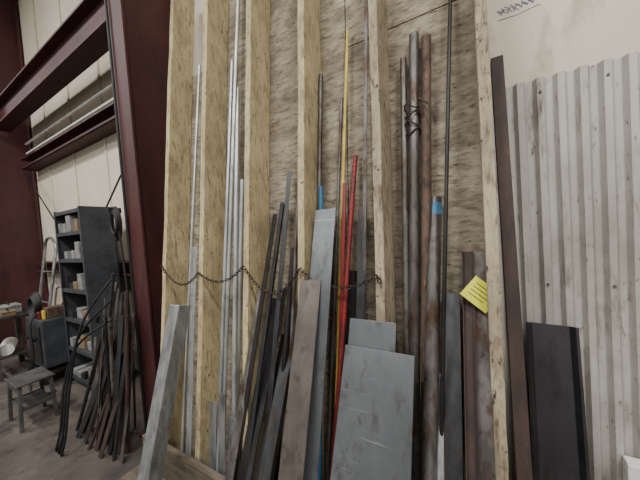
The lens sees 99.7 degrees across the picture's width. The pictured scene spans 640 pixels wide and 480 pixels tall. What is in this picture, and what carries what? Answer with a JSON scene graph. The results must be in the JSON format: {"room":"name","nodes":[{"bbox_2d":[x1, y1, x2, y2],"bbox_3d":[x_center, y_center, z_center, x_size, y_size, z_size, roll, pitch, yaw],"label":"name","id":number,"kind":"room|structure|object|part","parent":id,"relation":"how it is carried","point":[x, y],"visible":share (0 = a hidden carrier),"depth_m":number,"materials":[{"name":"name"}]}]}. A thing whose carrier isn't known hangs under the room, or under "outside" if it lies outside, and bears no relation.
{"room":"metal workshop","nodes":[
{"label":"metal workshop","id":0,"kind":"room"},
{"bbox_2d":[0,347,144,479],"bbox_3d":[-4.346,1.847,0.322,18.000,0.100,8.000,-3,2,30],"label":"floor","id":1,"kind":"structure","parent":0,"point":[30,454],"depth_m":2.10,"materials":[{"name":"concrete"}]},
{"bbox_2d":[0,302,29,381],"bbox_3d":[-3.951,1.227,3.411,0.650,0.866,0.380,-3,2,30],"label":"workbench","id":2,"kind":"object","parent":1,"relation":"on","point":[10,346],"visible":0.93,"depth_m":3.37,"materials":[{"name":"grey metal"}]},
{"bbox_3d":[-3.811,0.872,3.292,0.148,0.018,0.128,-3,2,30],"label":"tool case lid","id":3,"kind":"part","parent":2,"relation":"part of","materials":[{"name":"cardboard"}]},
{"bbox_3d":[-4.005,0.846,3.459,0.248,0.030,0.208,-3,2,30],"label":"case lid","id":4,"kind":"part","parent":2,"relation":"part of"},
{"bbox_2d":[0,0,47,346],"bbox_3d":[-4.952,-1.555,4.169,0.260,6.500,0.680,-3,2,30],"label":"beam","id":5,"kind":"structure","parent":1,"relation":"on","point":[21,245],"depth_m":4.30,"materials":[{"name":"red metal"}]},
{"bbox_2d":[4,366,59,432],"bbox_3d":[-2.579,1.408,2.418,0.345,0.386,0.245,-3,2,30],"label":"step stool","id":6,"kind":"object","parent":1,"relation":"on","point":[15,383],"visible":1,"depth_m":2.40,"materials":[{"name":"grey wood"}]},
{"bbox_2d":[25,286,68,393],"bbox_3d":[-3.135,1.100,3.133,0.870,1.057,0.475,-3,2,30],"label":"cart","id":7,"kind":"object","parent":1,"relation":"on","point":[45,336],"visible":0.74,"depth_m":3.05,"materials":[{"name":"grey metal"}]},
{"bbox_3d":[-3.276,1.174,3.092,0.460,0.420,0.015,-3,2,30],"label":"panel","id":8,"kind":"part","parent":7,"relation":"part of","materials":[{"name":"metal"}]},
{"bbox_3d":[-3.163,0.727,3.326,0.536,0.322,0.065,-3,2,30],"label":"handle","id":9,"kind":"part","parent":7,"relation":"part of","materials":[{"name":"metal"}]},
{"bbox_2d":[39,237,56,305],"bbox_3d":[-3.702,0.795,3.628,0.550,1.678,0.280,-3,2,30],"label":"hand truck","id":10,"kind":"object","parent":1,"relation":"on","point":[52,239],"visible":0.37,"depth_m":3.61,"materials":[{"name":"metal"}]},
{"bbox_2d":[53,206,124,391],"bbox_3d":[-2.471,0.622,2.921,0.652,1.900,0.288,-3,2,30],"label":"shelving unit","id":11,"kind":"object","parent":1,"relation":"on","point":[86,244],"visible":0.76,"depth_m":2.80,"materials":[{"name":"grey metal"}]},
{"bbox_2d":[55,273,135,463],"bbox_3d":[-1.708,0.914,2.050,0.770,1.294,0.368,-3,2,16],"label":"bars","id":12,"kind":"object","parent":1,"relation":"on","point":[115,432],"visible":0.98,"depth_m":1.99,"materials":[{"name":"metal"}]},
{"bbox_2d":[96,314,111,414],"bbox_3d":[-1.583,1.045,1.992,0.138,0.998,0.038,-3,2,30],"label":"rod","id":13,"kind":"object","parent":1,"relation":"on","point":[99,315],"visible":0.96,"depth_m":1.96,"materials":[{"name":"black metal"}]},
{"bbox_2d":[107,0,170,437],"bbox_3d":[-1.377,-1.735,2.168,0.260,6.500,0.570,-3,2,30],"label":"beam","id":14,"kind":"structure","parent":1,"relation":"on","point":[139,29],"depth_m":2.08,"materials":[{"name":"red metal"}]},
{"bbox_2d":[0,0,108,132],"bbox_3d":[-3.192,-1.903,3.133,3.810,0.340,0.180,-3,2,30],"label":"beam","id":15,"kind":"structure","parent":14,"relation":"attached to","point":[81,39],"depth_m":2.88,"materials":[{"name":"red metal"}]},
{"bbox_2d":[25,83,113,154],"bbox_3d":[-3.041,-1.535,3.363,3.810,0.182,0.032,-3,2,30],"label":"conduit","id":16,"kind":"object","parent":14,"relation":"attached to","point":[108,87],"visible":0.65,"depth_m":3.38,"materials":[{"name":"white galvanized steel"}]},
{"bbox_2d":[104,0,146,432],"bbox_3d":[-1.563,-1.665,1.979,0.018,6.400,0.018,-3,2,30],"label":"conduit","id":17,"kind":"object","parent":14,"relation":"attached to","point":[105,1],"visible":0.85,"depth_m":2.02,"materials":[{"name":"black metal"}]},
{"bbox_2d":[106,206,136,429],"bbox_3d":[-1.492,0.587,2.070,0.177,1.694,0.085,-3,2,30],"label":"air hose","id":18,"kind":"object","parent":17,"relation":"hanging from","point":[114,211],"visible":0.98,"depth_m":2.02,"materials":[{"name":"black rubber"}]},
{"bbox_2d":[137,304,190,479],"bbox_3d":[-0.859,0.952,1.457,0.095,1.143,0.425,-3,2,26],"label":"metal bar","id":19,"kind":"object","parent":1,"relation":"on","point":[154,451],"visible":1,"depth_m":1.46,"materials":[{"name":"metal"}]},
{"bbox_2d":[181,65,200,452],"bbox_3d":[-0.885,0.112,1.851,0.018,2.773,0.428,-3,2,29],"label":"galvanized conduit","id":20,"kind":"object","parent":1,"relation":"on","point":[199,66],"visible":0.89,"depth_m":1.85,"materials":[{"name":"silver metal"}]},
{"bbox_2d":[209,401,216,470],"bbox_3d":[-0.616,1.218,1.551,0.055,0.550,0.069,-3,2,30],"label":"galvanized offcut","id":21,"kind":"object","parent":1,"relation":"on","point":[213,406],"visible":1,"depth_m":1.55,"materials":[{"name":"metal"}]},
{"bbox_2d":[218,392,225,475],"bbox_3d":[-0.549,1.179,1.510,0.055,0.620,0.069,-3,2,30],"label":"galvanized offcut","id":22,"kind":"object","parent":1,"relation":"on","point":[222,397],"visible":1,"depth_m":1.51,"materials":[{"name":"metal"}]},
{"bbox_2d":[216,60,233,471],"bbox_3d":[-0.584,0.153,1.658,0.022,2.663,0.432,-3,2,27],"label":"conduit","id":23,"kind":"object","parent":1,"relation":"on","point":[231,61],"visible":0.92,"depth_m":1.66,"materials":[{"name":"metal"}]},
{"bbox_2d":[222,0,239,424],"bbox_3d":[-0.554,-0.120,1.672,0.024,3.203,0.466,-3,2,35],"label":"conduit","id":24,"kind":"object","parent":1,"relation":"on","point":[229,249],"visible":0.84,"depth_m":1.67,"materials":[{"name":"metal"}]},
{"bbox_2d":[228,416,235,459],"bbox_3d":[-0.484,1.236,1.477,0.055,0.500,0.069,-3,2,30],"label":"galvanized offcut","id":25,"kind":"object","parent":1,"relation":"on","point":[231,420],"visible":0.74,"depth_m":1.49,"materials":[{"name":"metal"}]},
{"bbox_2d":[231,87,239,418],"bbox_3d":[-0.507,0.250,1.621,0.028,2.464,0.406,-3,2,18],"label":"conduit","id":26,"kind":"object","parent":1,"relation":"on","point":[236,167],"visible":0.78,"depth_m":1.62,"materials":[{"name":"metal"}]},
{"bbox_2d":[237,179,243,408],"bbox_3d":[-0.489,0.554,1.617,0.032,1.854,0.292,-3,2,32],"label":"conduit","id":27,"kind":"object","parent":1,"relation":"on","point":[241,200],"visible":0.59,"depth_m":1.63,"materials":[{"name":"metal"}]},
{"bbox_2d":[225,290,260,479],"bbox_3d":[-0.385,0.885,1.269,0.040,1.204,0.512,-3,2,27],"label":"bar","id":28,"kind":"object","parent":1,"relation":"on","point":[233,455],"visible":0.56,"depth_m":1.28,"materials":[{"name":"grey metal"}]},
{"bbox_2d":[234,214,276,479],"bbox_3d":[-0.337,0.679,1.328,0.030,1.619,0.560,-3,2,34],"label":"bar","id":29,"kind":"object","parent":1,"relation":"on","point":[269,250],"visible":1,"depth_m":1.36,"materials":[{"name":"black metal"}]},
{"bbox_2d":[237,298,275,479],"bbox_3d":[-0.323,0.906,1.264,0.049,1.157,0.527,-3,2,30],"label":"bar","id":30,"kind":"object","parent":1,"relation":"on","point":[245,457],"visible":0.52,"depth_m":1.30,"materials":[{"name":"black metal"}]},
{"bbox_2d":[249,202,284,455],"bbox_3d":[-0.289,0.644,1.323,0.030,1.679,0.535,-3,2,36],"label":"bar","id":31,"kind":"object","parent":1,"relation":"on","point":[281,210],"visible":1,"depth_m":1.36,"materials":[{"name":"black metal"}]},
{"bbox_2d":[246,289,287,479],"bbox_3d":[-0.286,0.879,1.241,0.035,1.206,0.564,-3,2,31],"label":"bar","id":32,"kind":"object","parent":1,"relation":"on","point":[284,294],"visible":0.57,"depth_m":1.26,"materials":[{"name":"black metal"}]},
{"bbox_2d":[254,334,289,479],"bbox_3d":[-0.253,0.996,1.194,0.053,0.995,0.531,-3,2,28],"label":"channel","id":33,"kind":"object","parent":1,"relation":"on","point":[267,417],"visible":0.24,"depth_m":1.25,"materials":[{"name":"black metal"}]},
{"bbox_2d":[258,344,289,479],"bbox_3d":[-0.228,1.012,1.129,0.062,0.966,0.561,-3,2,25],"label":"channel","id":34,"kind":"object","parent":1,"relation":"on","point":[275,425],"visible":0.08,"depth_m":1.20,"materials":[{"name":"grey metal"}]},
{"bbox_2d":[266,171,291,413],"bbox_3d":[-0.221,0.554,1.321,0.029,1.845,0.493,-3,2,31],"label":"bar","id":35,"kind":"object","parent":1,"relation":"on","point":[288,184],"visible":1,"depth_m":1.36,"materials":[{"name":"grey metal"}]},
{"bbox_2d":[274,248,293,479],"bbox_3d":[-0.181,0.760,1.282,0.026,1.426,0.366,-3,2,33],"label":"pipe","id":36,"kind":"object","parent":1,"relation":"on","point":[289,293],"visible":0.63,"depth_m":1.32,"materials":[{"name":"grey metal"}]},
{"bbox_2d":[289,184,297,379],"bbox_3d":[-0.140,0.591,1.298,0.020,1.754,0.390,-3,2,28],"label":"pipe","id":37,"kind":"object","parent":1,"relation":"on","point":[293,301],"visible":0.54,"depth_m":1.34,"materials":[{"name":"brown metal"}]},
{"bbox_2d":[278,280,320,479],"bbox_3d":[-0.103,0.835,1.000,0.105,1.284,0.535,-3,2,24],"label":"steel plate","id":38,"kind":"object","parent":1,"relation":"on","point":[295,434],"visible":1,"depth_m":1.08,"materials":[{"name":"grey metal"}]},
{"bbox_2d":[118,0,508,479],"bbox_3d":[-0.177,-0.215,1.344,2.230,3.360,0.779,-3,2,30],"label":"rack","id":39,"kind":"object","parent":1,"relation":"on","point":[285,46],"visible":0.63,"depth_m":1.42,"materials":[{"name":"wood"}]},
{"bbox_2d":[160,265,381,294],"bbox_3d":[-0.412,0.208,1.442,1.515,0.148,0.019,-3,2,30],"label":"chain","id":40,"kind":"object","parent":39,"relation":"attached to","point":[243,266],"visible":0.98,"depth_m":1.37,"materials":[{"name":"metal"}]},
{"bbox_2d":[338,183,345,356],"bbox_3d":[0.082,0.596,1.141,0.018,1.721,0.426,-3,2,27],"label":"bar","id":41,"kind":"object","parent":39,"relation":"in","point":[344,184],"visible":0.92,"depth_m":1.23,"materials":[{"name":"paint"}]},
{"bbox_2d":[330,155,357,477],"bbox_3d":[0.087,0.531,1.145,0.027,1.856,0.525,-2,3,37],"label":"bar","id":42,"kind":"object","parent":39,"relation":"in","point":[355,157],"visible":0.83,"depth_m":1.19,"materials":[{"name":"paint"}]},
{"bbox_2d":[460,276,501,312],"bbox_3d":[0.559,0.189,0.939,0.129,0.128,0.019,-3,2,26],"label":"tag","id":43,"kind":"object","parent":39,"relation":"attached to","point":[475,291],"visible":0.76,"depth_m":0.94,"materials":[{"name":"yellow paper"}]},
{"bbox_2d":[304,208,335,479],"bbox_3d":[-0.038,0.667,1.072,0.110,1.602,0.540,-3,2,27],"label":"steel plate","id":44,"kind":"object","parent":1,"relation":"on","point":[324,223],"visible":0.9,"depth_m":1.13,"materials":[{"name":"grey metal"}]},
{"bbox_2d":[317,73,322,209],"bbox_3d":[-0.009,0.290,1.321,0.024,2.334,0.404,-3,2,30],"label":"pipe","id":45,"kind":"object","parent":1,"relation":"on","point":[320,84],"visible":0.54,"depth_m":1.40,"materials":[{"name":"grey metal"}]},
{"bbox_2d":[318,186,322,479],"bbox_3d":[0.000,0.597,1.275,0.024,1.724,0.294,-3,2,29],"label":"rod","id":46,"kind":"object","parent":1,"relation":"on","point":[320,187],"visible":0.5,"depth_m":1.23,"materials":[{"name":"grey metal"}]},
{"bbox_2d":[327,98,342,479],"bbox_3d":[0.066,0.372,1.273,0.016,2.163,0.382,-2,3,41],"label":"pipe","id":47,"kind":"object","parent":1,"relation":"on","point":[341,99],"visible":1,"depth_m":1.28,"materials":[{"name":"metal"}]},
{"bbox_2d":[335,29,348,396],"bbox_3d":[0.094,0.195,1.266,0.014,2.511,0.415,-2,3,41],"label":"bar","id":48,"kind":"object","parent":1,"relation":"on","point":[347,30],"visible":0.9,"depth_m":1.31,"materials":[{"name":"paint"}]},
{"bbox_2d":[344,271,356,352],"bbox_3d":[0.103,0.805,1.139,0.050,1.302,0.380,-3,2,35],"label":"bar","id":49,"kind":"object","parent":1,"relation":"on","point":[352,293],"visible":0.16,"depth_m":1.24,"materials":[{"name":"black metal"}]},
{"bbox_2d":[356,206,366,319],"bbox_3d":[0.164,0.651,1.139,0.040,1.601,0.356,-3,2,32],"label":"bar","id":50,"kind":"object","parent":1,"relation":"on","point":[360,303],"visible":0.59,"depth_m":1.21,"materials":[{"name":"grey metal"}]},
{"bbox_2d":[362,0,367,319],"bbox_3d":[0.204,-0.006,1.226,0.020,2.902,0.470,-3,2,36],"label":"bar","id":51,"kind":"object","parent":1,"relation":"on","point":[365,1],"visible":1,"depth_m":1.26,"materials":[{"name":"grey metal"}]},
{"bbox_2d":[348,318,395,352],"bbox_3d":[0.140,0.896,0.906,0.190,1.130,0.433,-3,2,30],"label":"sheet steel offcut","id":52,"kind":"object","parent":1,"relation":"on","point":[378,335],"depth_m":1.05,"materials":[{"name":"grey metal"}]},
{"bbox_2d":[330,345,414,479],"bbox_3d":[0.130,0.945,0.814,0.265,1.041,0.499,-3,2,30],"label":"sheet steel","id":53,"kind":"object","parent":1,"relation":"on","point":[374,433],"visible":1,"depth_m":0.93,"materials":[{"name":"grey metal"}]},
{"bbox_2d":[400,56,408,354],"bbox_3d":[0.355,0.312,1.108,0.028,2.254,0.398,-3,2,33],"label":"pipe","id":54,"kind":"object","parent":1,"relation":"on","point":[403,66],"visible":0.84,"depth_m":1.14,"materials":[{"name":"grey metal"}]},
{"bbox_2d":[409,31,419,479],"bbox_3d":[0.383,0.266,1.095,0.042,2.347,0.425,-2,3,38],"label":"pipe","id":55,"kind":"object","parent":1,"relation":"on","point":[414,214],"visible":0.89,"depth_m":1.10,"materials":[{"name":"grey metal"}]},
{"bbox_2d":[404,97,435,135],"bbox_3d":[0.425,-0.521,1.139,0.138,0.146,0.064,-2,3,45],"label":"tie","id":56,"kind":"object","parent":55,"relation":"attached to","point":[419,98],"visible":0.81,"depth_m":1.14,"materials":[{"name":"metal"}]},
{"bbox_2d":[421,33,431,453],"bbox_3d":[0.417,0.280,1.058,0.040,2.317,0.453,-2,3,38],"label":"pipe","id":57,"kind":"object","parent":1,"relation":"on","point":[426,174],"visible":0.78,"depth_m":1.10,"materials":[{"name":"brown metal"}]},
{"bbox_2d":[421,196,441,479],"bbox_3d":[0.383,0.642,0.938,0.053,1.616,0.572,-3,2,35],"label":"pipe","id":58,"kind":"object","parent":1,"relation":"on","point":[433,277],"visible":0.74,"depth_m":0.97,"materials":[{"name":"grey metal"}]},
{"bbox_2d":[435,373,444,479],"bbox_3d":[0.360,0.980,0.814,0.042,0.959,0.517,-3,2,31],"label":"tube","id":59,"kind":"object","parent":1,"relation":"on","point":[440,467],"visible":0.28,"depth_m":0.90,"materials":[{"name":"grey metal"}]},
{"bbox_2d":[439,0,451,435],"bbox_3d":[0.462,0.033,0.997,0.014,2.803,0.610,-2,3,44],"label":"steel rod","id":60,"kind":"object","parent":1,"relation":"on","point":[445,228],"visible":0.94,"depth_m":1.00,"materials":[{"name":"grey metal"}]},
{"bbox_3d":[0.462,0.033,0.997,0.014,2.803,0.610,-2,3,44],"label":"rod","id":61,"kind":"part","parent":60,"relation":"part of","materials":[{"name":"black metal"}]},
{"bbox_2d":[444,293,463,479],"bbox_3d":[0.424,0.839,0.852,0.065,1.232,0.586,-3,2,30],"label":"channel","id":62,"kind":"object","parent":1,"relation":"on","point":[453,407],"depth_m":0.94,"materials":[{"name":"grey metal"}]},
{"bbox_2d":[462,250,479,479],"bbox_3d":[0.469,0.747,0.828,0.058,1.386,0.538,-3,2,30],"label":"channel","id":63,"kind":"object","parent":1,"relation":"on","point":[472,463],"depth_m":0.91,"materials":[{"name":"metal"}]},
{"bbox_2d":[473,252,495,479],"bbox_3d":[0.511,0.751,0.825,0.070,1.387,0.538,-3,2,30],"label":"channel","id":64,"kind":"object","parent":1,"relation":"on","point":[485,424],"depth_m":0.89,"materials":[{"name":"grey metal"}]},
{"bbox_2d":[483,461,492,479],"bbox_3d":[0.479,0.969,0.745,0.025,0.951,0.404,-3,2,30],"label":"bar","id":65,"kind":"object","parent":1,"relation":"on","point":[487,467],"depth_m":0.83,"materials":[{"name":"brown metal"}]},
{"bbox_2d":[490,55,532,479],"bbox_3d":[0.647,0.374,0.892,0.040,2.117,0.459,-3,2,30],"label":"iron","id":66,"kind":"object","parent":1,"relation":"on","point":[520,419],"visible":1,"depth_m":0.91,"materials":[{"name":"brown metal"}]},
{"bbox_2d":[525,369,532,473],"bbox_3d":[0.827,0.983,1.072,0.040,0.851,0.257,-3,2,33],"label":"bar","id":67,"kind":"object","parent":1,"relation":"on","point":[525,369],"visible":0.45,"depth_m":1.12,"materials":[{"name":"black metal"}]},
{"bbox_2d":[526,322,589,479],"bbox_3d":[0.922,0.880,1.038,0.168,1.050,0.303,-3,2,37],"label":"channel","id":68,"kind":"object","parent":1,"relation":"on","point":[559,443],"visible":1,"depth_m":1.08,"materials":[{"name":"metal"}]},
{"bbox_2d":[17,0,138,369],"bbox_3d":[-2.738,-1.683,3.409,18.000,6.500,0.200,-3,2,30],"label":"wall","id":69,"kind":"structure","parent":0,"point":[90,161],"depth_m":3.73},
{"bbox_2d":[21,103,116,171],"bbox_3d":[-3.009,-1.272,3.375,3.830,0.160,0.178,-3,2,30],"label":"beam","id":70,"kind":"structure","parent":69,"relation":"attached to","point":[102,124],"depth_m":3.37,"materials":[{"name":"red metal"}]},
{"bbox_2d":[31,0,112,211],"bbox_3d":[-2.995,-1.666,3.433,2.730,6.500,0.015,-3,2,30],"label":"trim","id":71,"kind":"structure","parent":69,"relation":"attached to","point":[58,1],"depth_m":3.65,"materials":[{"name":"metal"}]},
{"bbox_2d":[34,260,129,276],"bbox_3d":[-2.888,0.352,3.445,3.830,0.160,0.148,-3,2,30],"label":"beam","id":72,"kind":"structure","parent":69,"relation":"attached to","point":[48,263],"depth_m":3.24,"materials":[{"name":"red metal"}]},
{"bbox_2d":[23,171,136,350],"bbox_3d":[-3.273,0.055,3.534,3.011,2.414,0.018,-3,2,30],"label":"rod","id":73,"kind":"object","parent":72,"relation":"attached to","point":[135,347],"visible":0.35,"depth_m":3.94,"materials":[{"name":"black metal"}]},
{"bbox_2d":[61,174,120,304],"bbox_3d":[-2.770,0.030,3.256,3.161,2.414,0.018,-3,2,30],"label":"rod","id":74,"kind":"object","parent":72,"relation":"attached to","point":[119,178],"visible":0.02,"depth_m":2.89,"materials":[{"name":"black metal"}]},
{"bbox_2d":[186,247,196,456],"bbox_3d":[-0.815,0.775,1.733,0.070,1.454,0.229,-3,2,30],"label":"strip","id":75,"kind":"object","parent":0,"point":[194,249],"depth_m":1.72,"materials":[{"name":"grey metal"}]},
{"bbox_2d":[193,0,639,91],"bbox_3d":[1.838,-2.936,0.533,7.100,4.440,0.070,-3,2,30],"label":"wall","id":76,"kind":"structure","parent":0,"point":[550,37],"depth_m":1.14,"materials":[{"name":"white paint"}]},
{"bbox_3d":[1.838,-2.936,0.533,7.100,4.440,0.070,-3,2,30],"label":"panel","id":77,"kind":"part","parent":76,"relation":"part of","materials":[{"name":"beige wood"}]},
{"bbox_2d":[498,0,539,20],"bbox_3d":[0.872,-1.023,1.188,0.151,0.057,0.002,-3,2,30],"label":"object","id":78,"kind":"structure","parent":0,"point":[521,0],"depth_m":1.20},
{"bbox_2d":[491,51,639,479],"bbox_3d":[2.695,0.266,0.208,5.632,2.080,0.032,-3,2,30],"label":"wall corrugated","id":79,"kind":"structure","parent":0,"point":[574,144],"depth_m":1.11,"materials":[{"name":"white metal"}]},
{"bbox_2d":[539,73,616,287],"bbox_3d":[1.781,0.167,0.708,2.254,1.680,0.006,-3,2,30],"label":"screws","id":80,"kind":"object","parent":79,"relation":"attached to","point":[607,74],"visible":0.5,"depth_m":1.06,"materials":[{"name":"grey metal"}]},
{"bbox_2d":[622,455,639,479],"bbox_3d":[1.279,1.116,1.028,0.160,0.525,0.065,-3,2,30],"label":"electrical box","id":81,"kind":"object","parent":79,"relation":"attached to","point":[631,466],"visible":1,"depth_m":1.04,"materials":[{"name":"white metal"}]}
]}

